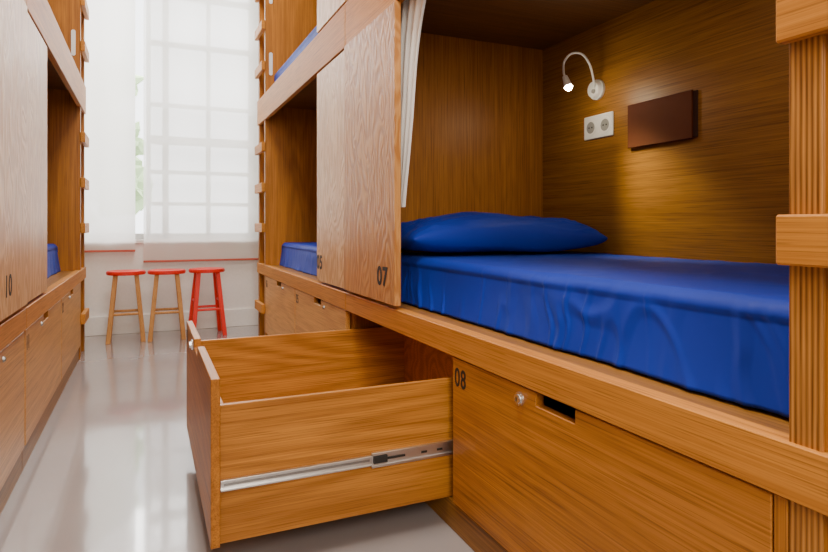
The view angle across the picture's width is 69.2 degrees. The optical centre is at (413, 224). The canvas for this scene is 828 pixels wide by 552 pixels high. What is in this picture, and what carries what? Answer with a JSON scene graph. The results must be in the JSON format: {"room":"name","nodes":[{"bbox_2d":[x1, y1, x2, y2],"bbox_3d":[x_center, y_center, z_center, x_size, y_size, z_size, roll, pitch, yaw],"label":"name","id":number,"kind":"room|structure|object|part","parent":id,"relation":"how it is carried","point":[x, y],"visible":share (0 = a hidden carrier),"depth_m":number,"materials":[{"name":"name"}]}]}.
{"room":"dormitory","nodes":[
{"label":"dormitory","id":0,"kind":"room"},
{"bbox_2d":[85,239,257,316],"bbox_3d":[-2.064,-0.870,5.129,3.350,3.500,0.250,0,0,-24],"label":"wall","id":1,"kind":"structure","parent":0,"point":[239,280],"depth_m":4.97,"materials":[{"name":"white paint"}]},
{"bbox_2d":[85,0,134,251],"bbox_3d":[-2.672,-1.103,4.667,0.915,2.635,0.060,0,0,-24],"label":"roller blind","id":2,"kind":"object","parent":1,"relation":"attached to","point":[110,26],"visible":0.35,"depth_m":4.78,"materials":[{"name":"white fabric"}]},
{"bbox_2d":[135,233,142,238],"bbox_3d":[-2.272,-1.100,5.042,1.850,2.440,0.060,0,0,-24],"label":"window","id":3,"kind":"structure","parent":1,"relation":"in","point":[137,235],"depth_m":5.00,"materials":[{"name":"paint"}]},
{"bbox_2d":[85,308,257,335],"bbox_3d":[-2.010,0.805,5.006,3.350,0.150,0.018,0,0,-24],"label":"baseboard","id":4,"kind":"structure","parent":1,"relation":"attached to","point":[94,326],"depth_m":4.98,"materials":[{"name":"white paint"}]},
{"bbox_2d":[143,0,257,262],"bbox_3d":[-1.763,-1.058,5.072,0.955,2.725,0.060,0,0,-24],"label":"roller blind","id":5,"kind":"object","parent":1,"relation":"attached to","point":[200,57],"visible":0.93,"depth_m":5.05,"materials":[{"name":"white fabric"}]},
{"bbox_2d":[0,325,474,551],"bbox_3d":[-0.600,0.930,1.840,3.750,0.100,7.450,0,0,-24],"label":"floor","id":6,"kind":"structure","parent":0,"point":[111,468],"depth_m":2.03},
{"bbox_2d":[0,0,26,513],"bbox_3d":[-1.392,-0.645,0.884,1.067,3.050,2.288,0,0,-24],"label":"bunk bed","id":7,"kind":"object","parent":6,"relation":"on","point":[13,13],"visible":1,"depth_m":1.91,"materials":[{"name":"brown wood"}]},
{"bbox_3d":[-1.195,0.583,1.681,0.022,0.414,0.976,0,0,-24],"label":"drawer","id":8,"kind":"part","parent":7,"relation":"part of","materials":[{"name":"brown wood"}]},
{"bbox_3d":[-1.271,-0.248,1.871,0.024,1.060,0.568,0,0,-24],"label":"privacy panel","id":9,"kind":"part","parent":7,"relation":"part of","materials":[{"name":"brown wood"}]},
{"bbox_3d":[-0.934,0.334,1.088,0.038,0.077,2.288,0,0,-24],"label":"bed rail","id":10,"kind":"part","parent":7,"relation":"part of","materials":[{"name":"brown wood"}]},
{"bbox_2d":[22,0,88,470],"bbox_3d":[-2.321,-0.645,2.979,1.073,3.050,2.288,0,0,-24],"label":"bunk bed","id":11,"kind":"object","parent":6,"relation":"on","point":[57,50],"visible":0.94,"depth_m":3.02,"materials":[{"name":"brown wood"}]},
{"bbox_3d":[-1.500,-0.245,2.370,0.024,1.054,0.490,0,0,-24],"label":"privacy panel","id":12,"kind":"part","parent":11,"relation":"part of","materials":[{"name":"brown wood"}]},
{"bbox_3d":[-1.600,0.583,2.591,0.022,0.414,0.976,0,0,-24],"label":"drawer","id":13,"kind":"part","parent":11,"relation":"part of","materials":[{"name":"brown wood"}]},
{"bbox_2d":[47,244,60,278],"bbox_3d":[-2.303,0.208,2.828,0.904,0.182,1.920,0,0,-24],"label":"mattress","id":14,"kind":"object","parent":11,"relation":"on","point":[53,267],"visible":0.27,"depth_m":3.64,"materials":[{"name":"blue fabric"}]},
{"bbox_3d":[-1.867,0.334,3.182,0.038,0.077,2.288,0,0,-24],"label":"bed rail","id":15,"kind":"part","parent":11,"relation":"part of","materials":[{"name":"brown wood"}]},
{"bbox_3d":[-1.862,-0.875,3.184,0.028,0.190,2.288,0,0,-24],"label":"bed rail","id":16,"kind":"part","parent":11,"relation":"part of","materials":[{"name":"brown wood"}]},
{"bbox_3d":[-2.673,-0.645,3.761,1.016,3.050,0.045,0,0,-24],"label":"panel","id":17,"kind":"part","parent":11,"relation":"part of","materials":[{"name":"brown wood"}]},
{"bbox_3d":[-2.000,0.583,3.488,0.022,0.414,0.955,0,0,-24],"label":"drawer","id":18,"kind":"part","parent":11,"relation":"part of","materials":[{"name":"brown wood"}]},
{"bbox_3d":[-2.776,-0.645,3.994,1.016,3.050,0.045,0,0,-24],"label":"panel","id":19,"kind":"part","parent":11,"relation":"part of","materials":[{"name":"brown wood"}]},
{"bbox_2d":[106,269,145,344],"bbox_3d":[-2.203,0.615,4.591,0.276,0.530,0.276,0,0,-24],"label":"stool","id":20,"kind":"object","parent":6,"relation":"on","point":[115,273],"visible":1,"depth_m":4.52,"materials":[{"name":"red paint"}]},
{"bbox_3d":[-2.249,0.629,4.463,0.079,0.502,0.081,0,0,-24],"label":"leg","id":21,"kind":"part","parent":20,"relation":"part of","materials":[{"name":"brown wood"}]},
{"bbox_3d":[-2.203,0.364,4.591,0.276,0.028,0.276,0,0,-24],"label":"seat","id":22,"kind":"part","parent":20,"relation":"part of","materials":[{"name":"red paint"}]},
{"bbox_3d":[-2.075,0.629,4.545,0.108,0.502,0.041,0,0,20],"label":"leg","id":23,"kind":"part","parent":20,"relation":"part of","materials":[{"name":"brown wood"}]},
{"bbox_2d":[148,269,185,341],"bbox_3d":[-1.927,0.615,4.681,0.276,0.530,0.276,0,0,-24],"label":"stool","id":24,"kind":"object","parent":6,"relation":"on","point":[156,272],"visible":1,"depth_m":4.60,"materials":[{"name":"red paint"}]},
{"bbox_3d":[-1.978,0.629,4.555,0.041,0.502,0.108,0,0,22],"label":"leg","id":25,"kind":"part","parent":24,"relation":"part of","materials":[{"name":"brown wood"}]},
{"bbox_3d":[-1.927,0.364,4.681,0.276,0.028,0.276,0,0,-24],"label":"seat","id":26,"kind":"part","parent":24,"relation":"part of","materials":[{"name":"red paint"}]},
{"bbox_3d":[-1.802,0.629,4.630,0.079,0.502,0.081,0,0,-24],"label":"leg","id":27,"kind":"part","parent":24,"relation":"part of","materials":[{"name":"brown wood"}]},
{"bbox_2d":[188,267,226,335],"bbox_3d":[-1.671,0.615,4.839,0.285,0.530,0.285,0,0,-24],"label":"stool","id":28,"kind":"object","parent":6,"relation":"on","point":[220,314],"visible":0.92,"depth_m":4.79,"materials":[{"name":"red paint"}]},
{"bbox_3d":[-1.800,0.629,4.881,0.108,0.502,0.041,0,0,18],"label":"leg","id":29,"kind":"part","parent":28,"relation":"part of","materials":[{"name":"red paint"}]},
{"bbox_3d":[-1.712,0.629,4.710,0.041,0.502,0.108,0,0,18],"label":"leg","id":30,"kind":"part","parent":28,"relation":"part of","materials":[{"name":"red paint"}]},
{"bbox_3d":[-1.671,0.364,4.839,0.276,0.028,0.276,0,0,-24],"label":"seat","id":31,"kind":"part","parent":28,"relation":"part of","materials":[{"name":"red paint"}]},
{"bbox_3d":[-1.629,0.629,4.968,0.041,0.502,0.108,0,0,18],"label":"leg","id":32,"kind":"part","parent":28,"relation":"part of","materials":[{"name":"red paint"}]},
{"bbox_3d":[-1.542,0.629,4.797,0.108,0.502,0.041,0,0,18],"label":"leg","id":33,"kind":"part","parent":28,"relation":"part of","materials":[{"name":"red paint"}]},
{"bbox_2d":[255,0,351,335],"bbox_3d":[-0.296,-0.645,3.881,1.073,3.050,2.288,0,0,-24],"label":"bunk bed","id":34,"kind":"object","parent":6,"relation":"on","point":[299,150],"visible":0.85,"depth_m":4.21,"materials":[{"name":"brown wood"}]},
{"bbox_3d":[-0.745,-0.645,4.898,1.016,3.050,0.045,0,0,-24],"label":"panel","id":35,"kind":"part","parent":34,"relation":"part of","materials":[{"name":"brown wood"}]},
{"bbox_3d":[-0.889,0.583,3.982,0.022,0.414,0.955,0,0,-24],"label":"drawer","id":36,"kind":"part","parent":34,"relation":"part of","materials":[{"name":"brown wood"}]},
{"bbox_3d":[-0.641,-0.645,4.665,1.016,3.050,0.045,0,0,-24],"label":"panel","id":37,"kind":"part","parent":34,"relation":"part of","materials":[{"name":"brown wood"}]},
{"bbox_2d":[274,26,317,81],"bbox_3d":[-0.217,-1.024,3.756,0.951,0.206,1.920,0,0,-24],"label":"mattress","id":38,"kind":"object","parent":34,"relation":"on","point":[313,34],"visible":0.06,"depth_m":3.77,"materials":[{"name":"blue fabric"}]},
{"bbox_2d":[280,242,316,275],"bbox_3d":[-0.200,0.213,3.764,0.914,0.173,1.920,0,0,-24],"label":"mattress","id":39,"kind":"object","parent":34,"relation":"on","point":[299,256],"visible":0.18,"depth_m":3.94,"materials":[{"name":"blue fabric"}]},
{"bbox_3d":[-0.755,-0.875,3.677,0.028,0.190,2.288,0,0,-24],"label":"bed rail","id":40,"kind":"part","parent":34,"relation":"part of","materials":[{"name":"brown wood"}]},
{"bbox_3d":[-0.750,0.334,3.679,0.038,0.077,2.288,0,0,-24],"label":"bed rail","id":41,"kind":"part","parent":34,"relation":"part of","materials":[{"name":"brown wood"}]},
{"bbox_3d":[-0.489,0.583,3.086,0.022,0.414,0.976,0,0,-24],"label":"drawer","id":42,"kind":"part","parent":34,"relation":"part of","materials":[{"name":"brown wood"}]},
{"bbox_3d":[-0.389,-0.245,2.856,0.024,1.054,0.475,0,0,-24],"label":"privacy panel","id":43,"kind":"part","parent":34,"relation":"part of","materials":[{"name":"brown wood"}]},
{"bbox_3d":[-0.389,-1.541,2.856,0.024,1.118,0.475,0,0,-24],"label":"privacy panel","id":44,"kind":"part","parent":34,"relation":"part of","materials":[{"name":"brown wood"}]},
{"bbox_3d":[0.177,-0.645,2.853,0.996,3.050,0.024,0,0,-24],"label":"head panel","id":45,"kind":"part","parent":34,"relation":"part of","materials":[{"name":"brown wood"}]},
{"bbox_2d":[186,0,827,551],"bbox_3d":[0.344,-0.645,1.657,1.715,3.050,2.288,0,0,-24],"label":"bunk bed","id":46,"kind":"object","parent":6,"relation":"on","point":[517,444],"visible":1,"depth_m":1.86,"materials":[{"name":"brown wood"}]},
{"bbox_3d":[-0.683,0.583,1.909,0.022,0.414,0.976,0,0,-24],"label":"drawer","id":47,"kind":"part","parent":46,"relation":"part of","materials":[{"name":"brown wood"}]},
{"bbox_3d":[-0.261,0.623,2.097,0.900,0.345,0.920,0,0,-24],"label":"drawer","id":48,"kind":"part","parent":46,"relation":"part of","materials":[{"name":"brown wood"}]},
{"bbox_3d":[-0.175,-0.248,2.349,0.024,1.060,0.586,0,0,-24],"label":"privacy panel","id":49,"kind":"part","parent":46,"relation":"part of","materials":[{"name":"brown wood"}]},
{"bbox_3d":[0.177,-0.875,1.583,0.028,0.190,2.288,0,0,-24],"label":"bed rail","id":50,"kind":"part","parent":46,"relation":"part of","materials":[{"name":"brown wood"}]},
{"bbox_2d":[401,0,425,206],"bbox_3d":[0.000,-0.470,2.091,0.029,0.810,0.380,0,0,-24],"label":"curtain","id":51,"kind":"object","parent":46,"relation":"hanging from","point":[412,11],"visible":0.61,"depth_m":2.13,"materials":[{"name":"white fabric"}]},
{"bbox_3d":[0.188,-0.645,2.827,0.996,3.050,0.024,0,0,-24],"label":"head panel","id":52,"kind":"part","parent":46,"relation":"part of","materials":[{"name":"brown wood"}]},
{"bbox_3d":[0.743,0.623,1.470,0.888,0.345,0.899,0,0,-24],"label":"drawer","id":53,"kind":"part","parent":46,"relation":"part of","materials":[{"name":"brown wood"}]},
{"bbox_2d":[562,52,604,99],"bbox_3d":[0.716,-0.646,2.586,0.245,0.189,0.089,0,0,-34],"label":"reading lamp","id":54,"kind":"object","parent":46,"relation":"attached to","point":[596,89],"visible":1,"depth_m":2.60,"materials":[{"name":"white plastic"}]},
{"bbox_3d":[0.182,0.334,1.585,0.038,0.077,2.288,0,0,-24],"label":"bed rail","id":55,"kind":"part","parent":46,"relation":"part of","materials":[{"name":"brown wood"}]},
{"bbox_2d":[401,251,788,417],"bbox_3d":[0.610,0.206,1.933,0.924,0.175,1.915,0,0,-24],"label":"mattress","id":56,"kind":"object","parent":46,"relation":"on","point":[716,328],"visible":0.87,"depth_m":1.31,"materials":[{"name":"blue fabric"}]},
{"bbox_2d":[401,212,607,251],"bbox_3d":[0.328,0.029,2.571,0.907,0.170,0.472,0,0,-24],"label":"pillow","id":57,"kind":"object","parent":56,"relation":"on","point":[461,231],"visible":0.94,"depth_m":2.37,"materials":[{"name":"blue fabric"}]},
{"bbox_2d":[584,111,613,140],"bbox_3d":[0.811,-0.434,2.641,0.010,0.104,0.185,0,0,-24],"label":"power socket","id":58,"kind":"object","parent":46,"relation":"attached to","point":[601,125],"visible":1,"depth_m":2.63,"materials":[{"name":"white plastic"}]},
{"bbox_3d":[0.315,0.583,1.279,0.022,0.414,0.955,0,0,-24],"label":"drawer","id":59,"kind":"part","parent":46,"relation":"part of","materials":[{"name":"brown wood"}]},
{"bbox_2d":[628,90,697,147],"bbox_3d":[0.952,-0.404,2.318,0.014,0.177,0.336,0,0,-24],"label":"shelf","id":60,"kind":"object","parent":46,"relation":"attached to","point":[674,117],"visible":1,"depth_m":2.29,"materials":[{"name":"brown paint"}]},
{"bbox_3d":[1.113,-0.645,2.005,0.025,3.050,2.278,0,0,-24],"label":"panel","id":61,"kind":"part","parent":46,"relation":"part of","materials":[{"name":"brown wood"}]},
{"bbox_3d":[0.988,-0.645,1.006,1.016,3.050,0.045,0,0,-24],"label":"panel","id":62,"kind":"part","parent":46,"relation":"part of","materials":[{"name":"brown wood"}]},
{"label":"outside","id":63,"kind":"structure","parent":0,"visible":0},
{"bbox_3d":[-4.413,1.080,9.912,18.000,0.200,10.300,0,0,-24],"label":"ground","id":64,"kind":"structure","parent":63,"visible":0},
{"bbox_2d":[135,75,142,214],"bbox_3d":[-4.142,-0.599,7.029,2.005,3.623,1.643,0,0,-24],"label":"shrub","id":65,"kind":"object","parent":64,"relation":"on","point":[138,141],"visible":0.02,"depth_m":7.28,"materials":[{"name":"green plant"}]}
]}

